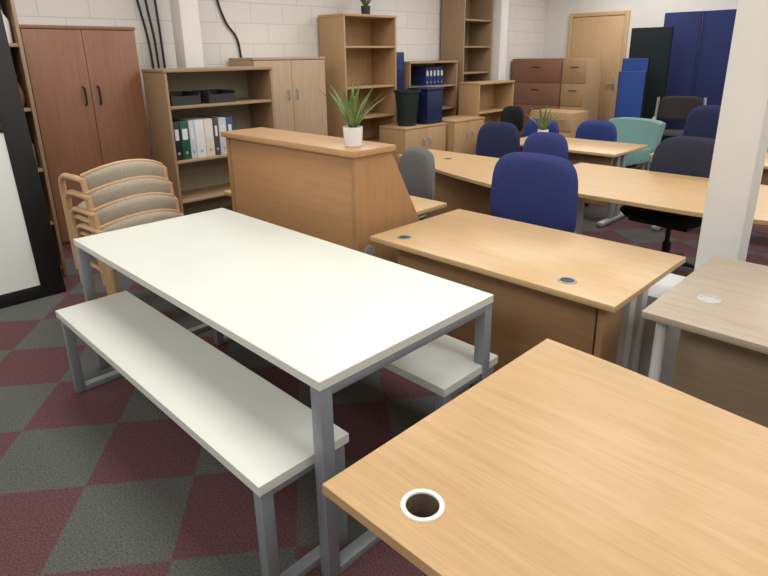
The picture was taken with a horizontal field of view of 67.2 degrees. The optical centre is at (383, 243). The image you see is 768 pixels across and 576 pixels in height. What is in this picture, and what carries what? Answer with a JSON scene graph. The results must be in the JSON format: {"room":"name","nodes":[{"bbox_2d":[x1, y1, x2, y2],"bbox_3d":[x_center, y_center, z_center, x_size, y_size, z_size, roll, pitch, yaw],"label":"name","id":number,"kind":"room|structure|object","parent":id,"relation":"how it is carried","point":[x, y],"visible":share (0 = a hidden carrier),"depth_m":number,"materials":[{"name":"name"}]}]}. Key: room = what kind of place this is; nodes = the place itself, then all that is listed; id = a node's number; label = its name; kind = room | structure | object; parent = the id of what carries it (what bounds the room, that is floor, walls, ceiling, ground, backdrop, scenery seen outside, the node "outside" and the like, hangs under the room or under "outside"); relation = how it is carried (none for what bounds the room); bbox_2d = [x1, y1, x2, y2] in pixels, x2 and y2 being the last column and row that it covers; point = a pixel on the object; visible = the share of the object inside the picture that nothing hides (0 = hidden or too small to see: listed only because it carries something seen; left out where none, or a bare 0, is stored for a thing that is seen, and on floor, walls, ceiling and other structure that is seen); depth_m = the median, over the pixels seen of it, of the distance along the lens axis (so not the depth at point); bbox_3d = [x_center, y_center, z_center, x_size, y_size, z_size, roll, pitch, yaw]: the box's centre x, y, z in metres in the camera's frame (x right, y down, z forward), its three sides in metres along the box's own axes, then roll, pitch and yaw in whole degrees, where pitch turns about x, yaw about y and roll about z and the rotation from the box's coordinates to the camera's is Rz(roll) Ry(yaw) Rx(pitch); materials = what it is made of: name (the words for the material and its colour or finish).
{"room":"second-hand shop","nodes":[
{"label":"second-hand shop","id":0,"kind":"room"},
{"bbox_2d":[14,0,545,159],"bbox_3d":[-1.895,-2.008,6.455,0.130,3.296,13.914,16,25,42],"label":"wall","id":1,"kind":"structure","parent":0,"point":[263,28],"depth_m":6.73,"materials":[{"name":"white brick"}]},
{"bbox_2d":[136,0,154,68],"bbox_3d":[-2.398,-2.382,5.675,0.024,1.827,0.133,16,25,42],"label":"cable","id":2,"kind":"object","parent":1,"relation":"attached to","point":[137,1],"visible":0.69,"depth_m":5.78,"materials":[{"name":"black plastic"}]},
{"bbox_2d":[144,0,159,68],"bbox_3d":[-2.348,-2.398,5.722,0.024,1.827,0.100,16,25,42],"label":"cable","id":3,"kind":"object","parent":1,"relation":"attached to","point":[146,4],"visible":0.75,"depth_m":5.82,"materials":[{"name":"black plastic"}]},
{"bbox_2d":[154,0,165,67],"bbox_3d":[-2.295,-2.416,5.774,0.024,1.827,0.078,16,25,42],"label":"cable","id":4,"kind":"object","parent":1,"relation":"attached to","point":[155,4],"visible":0.69,"depth_m":5.87,"materials":[{"name":"black plastic"}]},
{"bbox_2d":[216,0,241,57],"bbox_3d":[-1.727,-2.653,6.302,0.024,1.718,0.306,16,25,42],"label":"cable","id":5,"kind":"object","parent":1,"relation":"attached to","point":[218,4],"visible":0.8,"depth_m":6.40,"materials":[{"name":"black plastic"}]},
{"bbox_2d":[0,162,767,575],"bbox_3d":[1.557,0.520,3.718,9.511,0.100,13.914,16,25,42],"label":"floor","id":6,"kind":"structure","parent":0,"point":[99,480],"depth_m":2.44,"materials":[{"name":"carpet"}]},
{"bbox_2d":[0,8,65,307],"bbox_3d":[-2.971,-0.669,3.468,0.311,2.431,1.468,16,25,42],"label":"whiteboard","id":7,"kind":"object","parent":6,"relation":"on","point":[30,268],"visible":1,"depth_m":3.97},
{"bbox_2d":[0,0,67,276],"bbox_3d":[-3.010,-0.689,3.961,0.420,2.167,1.085,16,25,42],"label":"bookcase","id":8,"kind":"object","parent":6,"relation":"on","point":[8,6],"visible":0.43,"depth_m":4.16,"materials":[{"name":"brown wood"}]},
{"bbox_2d":[0,3,12,42],"bbox_3d":[-2.616,-1.516,3.946,0.091,0.283,0.091,16,25,42],"label":"bottle","id":9,"kind":"object","parent":8,"relation":"on","point":[6,21],"visible":0.42,"depth_m":3.95,"materials":[{"name":"white plastic"}]},
{"bbox_2d":[16,75,25,106],"bbox_3d":[-2.610,-1.075,4.091,0.104,0.224,0.104,16,25,42],"label":"vase","id":10,"kind":"object","parent":8,"relation":"on","point":[20,88],"visible":0.14,"depth_m":4.09,"materials":[{"name":"ceramic"}]},
{"bbox_2d":[19,24,151,248],"bbox_3d":[-2.722,-0.991,5.325,0.568,1.886,0.922,16,25,42],"label":"tall cabinet","id":11,"kind":"object","parent":6,"relation":"on","point":[86,86],"visible":0.7,"depth_m":5.03,"materials":[{"name":"red wood"}]},
{"bbox_2d":[76,209,183,293],"bbox_3d":[-1.577,0.112,3.741,0.523,0.747,0.573,16,25,42],"label":"armchair","id":12,"kind":"object","parent":6,"relation":"on","point":[149,216],"visible":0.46,"depth_m":3.46,"materials":[{"name":"beige fabric"}]},
{"bbox_2d":[70,192,179,294],"bbox_3d":[-1.617,0.009,3.748,0.523,0.747,0.573,16,25,42],"label":"armchair","id":13,"kind":"object","parent":12,"relation":"on","point":[110,211],"visible":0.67,"depth_m":3.46,"materials":[{"name":"brown wood"}]},
{"bbox_2d":[64,175,173,295],"bbox_3d":[-1.657,-0.095,3.754,0.523,0.747,0.573,16,25,42],"label":"armchair","id":14,"kind":"object","parent":13,"relation":"on","point":[111,191],"visible":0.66,"depth_m":3.48,"materials":[{"name":"brown wood"}]},
{"bbox_2d":[58,159,167,285],"bbox_3d":[-1.697,-0.199,3.760,0.523,0.747,0.573,16,25,42],"label":"armchair","id":15,"kind":"object","parent":14,"relation":"on","point":[110,172],"visible":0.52,"depth_m":3.49,"materials":[{"name":"brown wood"}]},
{"bbox_2d":[169,0,203,67],"bbox_3d":[-1.944,-1.791,5.806,0.196,3.087,0.196,16,25,42],"label":"pillar","id":16,"kind":"structure","parent":6,"relation":"on","point":[184,13],"depth_m":5.65,"materials":[{"name":"white paint"}]},
{"bbox_2d":[55,291,348,575],"bbox_3d":[-0.860,0.687,2.426,1.761,0.450,0.347,16,25,42],"label":"bench","id":17,"kind":"object","parent":6,"relation":"on","point":[263,435],"visible":0.87,"depth_m":2.09,"materials":[{"name":"white laminate"}]},
{"bbox_2d":[141,66,275,215],"bbox_3d":[-1.649,-0.948,5.729,0.441,1.526,1.128,16,25,42],"label":"bookcase","id":18,"kind":"object","parent":6,"relation":"on","point":[199,184],"visible":0.56,"depth_m":5.75,"materials":[{"name":"brown wood"}]},
{"bbox_2d":[172,121,182,160],"bbox_3d":[-1.984,-0.964,5.364,0.296,0.351,0.065,16,25,42],"label":"ring binder","id":19,"kind":"object","parent":18,"relation":"on","point":[176,129],"visible":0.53,"depth_m":5.26,"materials":[{"name":"black plastic"}]},
{"bbox_2d":[172,119,191,159],"bbox_3d":[-1.929,-0.981,5.416,0.296,0.351,0.082,16,25,42],"label":"ring binder","id":20,"kind":"object","parent":18,"relation":"on","point":[183,124],"visible":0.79,"depth_m":5.31,"materials":[{"name":"green paper"}]},
{"bbox_2d":[169,91,200,105],"bbox_3d":[-1.913,-1.348,5.361,0.326,0.109,0.283,16,25,42],"label":"document tray","id":21,"kind":"object","parent":18,"relation":"on","point":[177,98],"visible":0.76,"depth_m":5.29,"materials":[{"name":"black plastic"}]},
{"bbox_2d":[174,118,197,158],"bbox_3d":[-1.879,-0.998,5.465,0.296,0.351,0.054,16,25,42],"label":"ring binder","id":22,"kind":"object","parent":18,"relation":"on","point":[190,122],"visible":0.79,"depth_m":5.37,"materials":[{"name":"white paper"}]},
{"bbox_2d":[181,117,206,157],"bbox_3d":[-1.824,-1.016,5.517,0.296,0.351,0.092,16,25,42],"label":"ring binder","id":23,"kind":"object","parent":18,"relation":"on","point":[198,123],"visible":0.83,"depth_m":5.42,"materials":[{"name":"white paper"}]},
{"bbox_2d":[190,116,214,155],"bbox_3d":[-1.758,-1.037,5.581,0.296,0.351,0.087,16,25,42],"label":"ring binder","id":24,"kind":"object","parent":18,"relation":"on","point":[207,122],"visible":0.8,"depth_m":5.48,"materials":[{"name":"white paper"}]},
{"bbox_2d":[197,116,220,154],"bbox_3d":[-1.705,-1.055,5.631,0.296,0.351,0.054,16,25,42],"label":"ring binder","id":25,"kind":"object","parent":18,"relation":"on","point":[214,120],"visible":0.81,"depth_m":5.53,"materials":[{"name":"black paper"}]},
{"bbox_2d":[191,89,235,103],"bbox_3d":[-1.654,-1.433,5.610,0.326,0.109,0.283,16,25,42],"label":"document tray","id":26,"kind":"object","parent":18,"relation":"on","point":[209,96],"visible":0.87,"depth_m":5.52,"materials":[{"name":"black plastic"}]},
{"bbox_2d":[206,115,226,153],"bbox_3d":[-1.655,-1.071,5.680,0.296,0.351,0.082,16,25,42],"label":"ring binder","id":27,"kind":"object","parent":18,"relation":"on","point":[221,120],"visible":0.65,"depth_m":5.57,"materials":[{"name":"white paper"}]},
{"bbox_2d":[211,115,232,130],"bbox_3d":[-1.600,-1.089,5.732,0.296,0.351,0.065,16,25,42],"label":"ring binder","id":28,"kind":"object","parent":18,"relation":"on","point":[229,127],"visible":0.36,"depth_m":5.60,"materials":[{"name":"blue paper"}]},
{"bbox_2d":[229,57,327,135],"bbox_3d":[-1.193,-1.371,6.869,0.514,1.609,0.998,16,25,42],"label":"tall cabinet","id":29,"kind":"object","parent":6,"relation":"on","point":[299,84],"visible":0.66,"depth_m":6.65,"materials":[{"name":"brown wood"}]},
{"bbox_2d":[73,208,493,575],"bbox_3d":[-0.584,0.438,2.708,1.989,0.740,0.861,16,25,42],"label":"table","id":30,"kind":"object","parent":6,"relation":"on","point":[329,315],"visible":0.85,"depth_m":2.23,"materials":[{"name":"white laminate"}]},
{"bbox_2d":[221,127,446,263],"bbox_3d":[-0.365,-0.157,3.846,1.429,1.158,0.826,16,25,42],"label":"reception desk","id":31,"kind":"object","parent":6,"relation":"on","point":[314,185],"visible":0.53,"depth_m":3.28,"materials":[{"name":"brown wood"}]},
{"bbox_2d":[221,127,395,157],"bbox_3d":[-0.500,-0.617,3.450,1.283,0.033,0.315,16,25,42],"label":"countertop","id":32,"kind":"structure","parent":31,"relation":"on","point":[331,145],"depth_m":3.30,"materials":[{"name":"brown wood"}]},
{"bbox_2d":[223,190,446,214],"bbox_3d":[-0.364,-0.300,3.840,1.380,0.026,0.766,16,25,42],"label":"countertop","id":33,"kind":"structure","parent":31,"relation":"on","point":[421,205],"depth_m":3.61,"materials":[{"name":"brown wood"}]},
{"bbox_2d":[322,81,386,146],"bbox_3d":[-0.183,-0.696,3.074,0.372,0.342,0.375,16,25,42],"label":"potted plant","id":34,"kind":"object","parent":31,"relation":"on","point":[353,133],"visible":1,"depth_m":3.03,"materials":[{"name":"green plant"}]},
{"bbox_2d":[213,328,497,410],"bbox_3d":[-0.280,0.525,2.896,1.761,0.450,0.347,16,25,42],"label":"bench","id":35,"kind":"object","parent":6,"relation":"on","point":[444,366],"visible":0.35,"depth_m":2.29,"materials":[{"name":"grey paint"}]},
{"bbox_2d":[318,13,396,142],"bbox_3d":[-0.313,-1.891,7.638,0.474,2.097,0.922,16,25,42],"label":"bookcase","id":36,"kind":"object","parent":6,"relation":"on","point":[357,48],"visible":0.5,"depth_m":7.66,"materials":[{"name":"brown wood"}]},
{"bbox_2d":[360,0,370,13],"bbox_3d":[-0.227,-3.094,7.323,0.418,0.384,0.421,-1,18,0],"label":"potted plant","id":37,"kind":"object","parent":36,"relation":"on","point":[365,9],"visible":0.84,"depth_m":7.33,"materials":[{"name":"green plant"}]},
{"bbox_2d":[379,122,445,167],"bbox_3d":[0.406,-1.225,7.753,0.492,0.740,0.824,16,25,42],"label":"base cabinet","id":38,"kind":"object","parent":6,"relation":"on","point":[430,136],"visible":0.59,"depth_m":7.47,"materials":[{"name":"brown wood"}]},
{"bbox_2d":[393,89,420,126],"bbox_3d":[0.298,-1.754,7.467,0.354,0.447,0.354,16,25,42],"label":"plastic bin","id":39,"kind":"object","parent":38,"relation":"on","point":[406,99],"visible":1,"depth_m":7.36,"materials":[{"name":"black plastic"}]},
{"bbox_2d":[407,87,443,124],"bbox_3d":[0.557,-1.851,7.728,0.359,0.461,0.337,16,25,42],"label":"plastic tub","id":40,"kind":"object","parent":38,"relation":"on","point":[429,111],"visible":0.84,"depth_m":7.60,"materials":[{"name":"blue plastic"}]},
{"bbox_2d":[398,146,434,220],"bbox_3d":[0.088,-0.233,4.383,0.627,0.956,0.630,-10,20,-26],"label":"swivel chair","id":41,"kind":"object","parent":6,"relation":"on","point":[416,168],"visible":0.3,"depth_m":4.33,"materials":[{"name":"grey fabric"}]},
{"bbox_2d":[404,60,457,116],"bbox_3d":[0.580,-1.918,8.601,0.441,1.526,1.074,16,25,42],"label":"bookcase","id":42,"kind":"object","parent":6,"relation":"on","point":[450,67],"visible":0.23,"depth_m":8.70,"materials":[{"name":"brown wood"}]},
{"bbox_2d":[412,67,428,85],"bbox_3d":[0.531,-2.442,8.429,0.274,0.261,0.071,16,25,42],"label":"ring binder","id":43,"kind":"object","parent":42,"relation":"on","point":[420,75],"visible":0.98,"depth_m":8.38,"materials":[{"name":"blue plastic"}]},
{"bbox_2d":[429,67,432,85],"bbox_3d":[0.588,-2.461,8.484,0.274,0.261,0.071,16,25,42],"label":"ring binder","id":44,"kind":"object","parent":42,"relation":"on","point":[430,68],"visible":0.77,"depth_m":8.39,"materials":[{"name":"blue plastic"}]},
{"bbox_2d":[424,66,439,84],"bbox_3d":[0.703,-2.498,8.594,0.274,0.261,0.071,16,25,42],"label":"ring binder","id":45,"kind":"object","parent":42,"relation":"on","point":[437,67],"visible":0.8,"depth_m":8.51,"materials":[{"name":"blue plastic"}]},
{"bbox_2d":[432,67,435,84],"bbox_3d":[0.645,-2.479,8.539,0.274,0.261,0.071,16,25,42],"label":"ring binder","id":46,"kind":"object","parent":42,"relation":"on","point":[434,68],"visible":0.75,"depth_m":8.45,"materials":[{"name":"blue plastic"}]},
{"bbox_2d":[439,66,442,84],"bbox_3d":[0.760,-2.517,8.649,0.274,0.261,0.071,16,25,42],"label":"ring binder","id":47,"kind":"object","parent":42,"relation":"on","point":[441,67],"visible":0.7,"depth_m":8.55,"materials":[{"name":"blue plastic"}]},
{"bbox_2d":[398,149,499,219],"bbox_3d":[0.623,-0.327,5.008,1.427,0.733,0.971,16,25,42],"label":"office desk","id":48,"kind":"object","parent":6,"relation":"on","point":[463,181],"visible":0.37,"depth_m":4.96,"materials":[{"name":"brown wood"}]},
{"bbox_2d":[442,115,484,154],"bbox_3d":[1.044,-1.405,8.244,0.492,0.761,0.704,16,25,42],"label":"base cabinet","id":49,"kind":"object","parent":6,"relation":"on","point":[462,131],"visible":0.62,"depth_m":7.98,"materials":[{"name":"brown wood"}]},
{"bbox_2d":[441,0,492,114],"bbox_3d":[1.291,-2.664,9.122,0.441,2.602,0.726,16,25,42],"label":"bookcase","id":50,"kind":"object","parent":6,"relation":"on","point":[466,25],"visible":0.48,"depth_m":8.98,"materials":[{"name":"brown wood"}]},
{"bbox_2d":[458,80,514,123],"bbox_3d":[1.557,-1.845,8.826,0.365,1.222,0.911,16,25,42],"label":"bookcase","id":51,"kind":"object","parent":6,"relation":"on","point":[487,99],"visible":0.43,"depth_m":8.87,"materials":[{"name":"brown wood"}]},
{"bbox_2d":[476,122,519,157],"bbox_3d":[1.034,-0.717,5.815,0.630,0.961,0.626,16,25,42],"label":"swivel chair","id":52,"kind":"object","parent":6,"relation":"on","point":[494,139],"visible":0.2,"depth_m":5.84,"materials":[{"name":"blue fabric"}]},
{"bbox_2d":[500,106,523,131],"bbox_3d":[1.658,-1.417,7.992,0.630,0.923,0.626,16,25,42],"label":"swivel chair","id":53,"kind":"object","parent":6,"relation":"on","point":[514,115],"visible":0.3,"depth_m":7.99,"materials":[{"name":"black fabric"}]},
{"bbox_2d":[370,209,685,372],"bbox_3d":[0.655,0.356,2.918,1.294,0.733,0.748,16,25,42],"label":"office desk","id":54,"kind":"object","parent":6,"relation":"on","point":[544,283],"visible":0.77,"depth_m":2.61,"materials":[{"name":"brown wood"}]},
{"bbox_2d":[490,152,577,232],"bbox_3d":[0.818,-0.026,3.613,0.630,1.021,0.627,16,25,42],"label":"swivel chair","id":55,"kind":"object","parent":6,"relation":"on","point":[539,189],"visible":0.42,"depth_m":3.63,"materials":[{"name":"blue fabric"}]},
{"bbox_2d":[511,58,563,137],"bbox_3d":[2.838,-2.541,10.418,0.978,1.522,0.593,16,25,42],"label":"filing cabinet","id":56,"kind":"object","parent":6,"relation":"on","point":[538,81],"visible":0.46,"depth_m":10.12,"materials":[{"name":"brown wood"}]},
{"bbox_2d":[523,118,558,136],"bbox_3d":[1.818,-1.087,7.098,0.630,0.847,0.626,16,25,42],"label":"swivel chair","id":57,"kind":"object","parent":6,"relation":"on","point":[530,127],"visible":0.1,"depth_m":7.17,"materials":[{"name":"blue fabric"}]},
{"bbox_2d":[322,338,767,575],"bbox_3d":[0.809,0.941,1.123,1.704,0.733,0.949,16,25,42],"label":"office desk","id":58,"kind":"object","parent":6,"relation":"on","point":[564,460],"visible":1,"depth_m":1.26,"materials":[{"name":"brown wood"}]},
{"bbox_2d":[522,132,568,159],"bbox_3d":[1.353,-0.522,5.258,0.630,0.929,0.627,16,25,42],"label":"swivel chair","id":59,"kind":"object","parent":6,"relation":"on","point":[549,143],"visible":0.13,"depth_m":5.26,"materials":[{"name":"blue fabric"}]},
{"bbox_2d":[530,108,588,137],"bbox_3d":[2.571,-1.568,8.608,0.674,0.804,0.539,16,25,42],"label":"filing cabinet","id":60,"kind":"object","parent":6,"relation":"on","point":[568,121],"visible":0.22,"depth_m":8.26,"materials":[{"name":"brown wood"}]},
{"bbox_2d":[560,58,602,119],"bbox_3d":[3.349,-2.390,9.937,0.435,1.522,0.593,16,25,42],"label":"filing cabinet","id":61,"kind":"object","parent":6,"relation":"on","point":[581,77],"visible":0.63,"depth_m":9.66,"materials":[{"name":"brown wood"}]},
{"bbox_2d":[520,136,647,227],"bbox_3d":[1.927,-0.680,6.038,1.250,0.730,0.761,16,25,42],"label":"office desk","id":62,"kind":"object","parent":6,"relation":"on","point":[597,152],"visible":0.38,"depth_m":5.65,"materials":[{"name":"brown wood"}]},
{"bbox_2d":[526,105,558,131],"bbox_3d":[1.646,-1.312,6.171,0.376,0.396,0.389,-13,22,-33],"label":"potted plant","id":63,"kind":"object","parent":62,"relation":"on","point":[542,123],"visible":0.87,"depth_m":6.13,"materials":[{"name":"green plant"}]},
{"bbox_2d":[575,120,616,205],"bbox_3d":[2.298,-0.933,6.553,0.630,0.880,0.627,16,25,42],"label":"swivel chair","id":64,"kind":"object","parent":6,"relation":"on","point":[600,130],"visible":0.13,"depth_m":6.56,"materials":[{"name":"blue fabric"}]},
{"bbox_2d":[612,71,646,167],"bbox_3d":[3.555,-1.808,8.425,0.383,1.348,0.326,16,25,42],"label":"screen","id":65,"kind":"object","parent":6,"relation":"on","point":[631,88],"visible":0.46,"depth_m":8.29,"materials":[{"name":"blue fabric"}]},
{"bbox_2d":[622,58,649,117],"bbox_3d":[3.728,-2.005,8.742,0.383,1.522,0.326,16,25,42],"label":"screen","id":66,"kind":"object","parent":6,"relation":"on","point":[629,64],"visible":0.18,"depth_m":8.51,"materials":[{"name":"blue fabric"}]},
{"bbox_2d":[609,117,665,169],"bbox_3d":[3.172,-1.267,7.732,0.783,0.761,0.769,-12,21,-32],"label":"lounge chair","id":67,"kind":"object","parent":6,"relation":"on","point":[632,130],"visible":0.43,"depth_m":7.64,"materials":[{"name":"teal fabric"}]},
{"bbox_2d":[629,26,673,120],"bbox_3d":[4.016,-2.292,8.909,0.600,1.957,0.326,16,25,42],"label":"screen","id":68,"kind":"object","parent":6,"relation":"on","point":[654,43],"visible":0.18,"depth_m":8.69,"materials":[{"name":"black fabric"}]},
{"bbox_2d":[637,273,685,386],"bbox_3d":[1.425,0.457,2.903,0.456,0.530,0.420,16,25,42],"label":"pedestal","id":69,"kind":"object","parent":6,"relation":"on","point":[661,287],"visible":0.07,"depth_m":2.75,"materials":[{"name":"white metal"}]},
{"bbox_2d":[620,136,715,273],"bbox_3d":[2.141,-0.261,4.296,0.676,1.010,0.631,-15,23,-37],"label":"swivel chair","id":70,"kind":"object","parent":6,"relation":"on","point":[681,155],"visible":0.46,"depth_m":4.29,"materials":[{"name":"black fabric"}]},
{"bbox_2d":[574,163,767,234],"bbox_3d":[1.981,-0.017,4.008,1.916,0.730,1.074,16,25,42],"label":"office desk","id":71,"kind":"object","parent":6,"relation":"on","point":[660,191],"visible":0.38,"depth_m":3.92,"materials":[{"name":"brown wood"}]},
{"bbox_2d":[646,96,706,170],"bbox_3d":[4.038,-1.488,7.954,0.698,1.023,0.662,7,20,24],"label":"chair","id":72,"kind":"object","parent":6,"relation":"on","point":[671,108],"visible":0.58,"depth_m":8.06,"materials":[{"name":"black fabric"}]},
{"bbox_2d":[660,11,703,142],"bbox_3d":[4.536,-2.456,9.037,0.529,2.174,0.326,16,24,41],"label":"screen","id":73,"kind":"object","parent":6,"relation":"on","point":[687,25],"visible":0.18,"depth_m":8.83,"materials":[{"name":"blue fabric"}]},
{"bbox_2d":[683,105,720,138],"bbox_3d":[3.497,-0.980,6.384,0.630,1.043,0.626,16,25,42],"label":"swivel chair","id":74,"kind":"object","parent":6,"relation":"on","point":[702,121],"visible":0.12,"depth_m":6.45,"materials":[{"name":"blue fabric"}]},
{"bbox_2d":[641,255,767,427],"bbox_3d":[1.804,0.664,1.927,1.630,0.733,0.826,16,25,42],"label":"office desk","id":75,"kind":"object","parent":6,"relation":"on","point":[720,309],"visible":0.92,"depth_m":2.09,"materials":[{"name":"grey wood"}]},
{"bbox_2d":[650,152,767,230],"bbox_3d":[3.282,-0.385,5.080,1.652,0.730,0.761,16,25,42],"label":"office desk","id":76,"kind":"object","parent":6,"relation":"on","point":[764,180],"visible":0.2,"depth_m":4.80,"materials":[{"name":"brown wood"}]},
{"bbox_2d":[691,9,736,105],"bbox_3d":[4.934,-2.348,8.691,0.326,2.174,0.529,-17,24,-41],"label":"screen","id":77,"kind":"object","parent":6,"relation":"on","point":[717,28],"visible":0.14,"depth_m":8.56,"materials":[{"name":"blue fabric"}]},
{"bbox_3d":[0.121,-1.580,8.187,0.485,1.152,0.239,16,25,42],"label":"pedestal","id":78,"kind":"object","parent":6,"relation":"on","visible":0},
{"bbox_2d":[396,52,403,89],"bbox_3d":[0.124,-2.356,7.903,0.262,0.500,0.174,16,25,42],"label":"storage box","id":79,"kind":"object","parent":78,"relation":"on","point":[399,55],"visible":0.27,"depth_m":7.81,"materials":[{"name":"blue plastic"}]},
{"bbox_2d":[490,0,508,79],"bbox_3d":[1.822,-2.956,9.211,0.174,3.087,0.196,16,25,42],"label":"pillar","id":80,"kind":"structure","parent":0,"point":[500,7],"depth_m":9.06,"materials":[{"name":"white paint"}]},
{"bbox_2d":[542,0,767,151],"bbox_3d":[6.423,-2.626,7.995,9.642,3.296,0.130,16,25,42],"label":"wall","id":81,"kind":"structure","parent":0,"point":[644,13],"depth_m":9.95,"materials":[{"name":"white paint"}]},
{"bbox_2d":[566,10,630,120],"bbox_3d":[3.782,-2.972,10.475,1.087,2.283,0.080,16,25,42],"label":"door","id":82,"kind":"structure","parent":81,"relation":"in","point":[605,36],"depth_m":10.26,"materials":[{"name":"brown wood"}]},
{"bbox_2d":[694,0,767,270],"bbox_3d":[1.724,-0.820,2.683,0.185,3.087,0.185,16,25,42],"label":"pillar","id":83,"kind":"structure","parent":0,"point":[741,142],"depth_m":2.73,"materials":[{"name":"white paint"}]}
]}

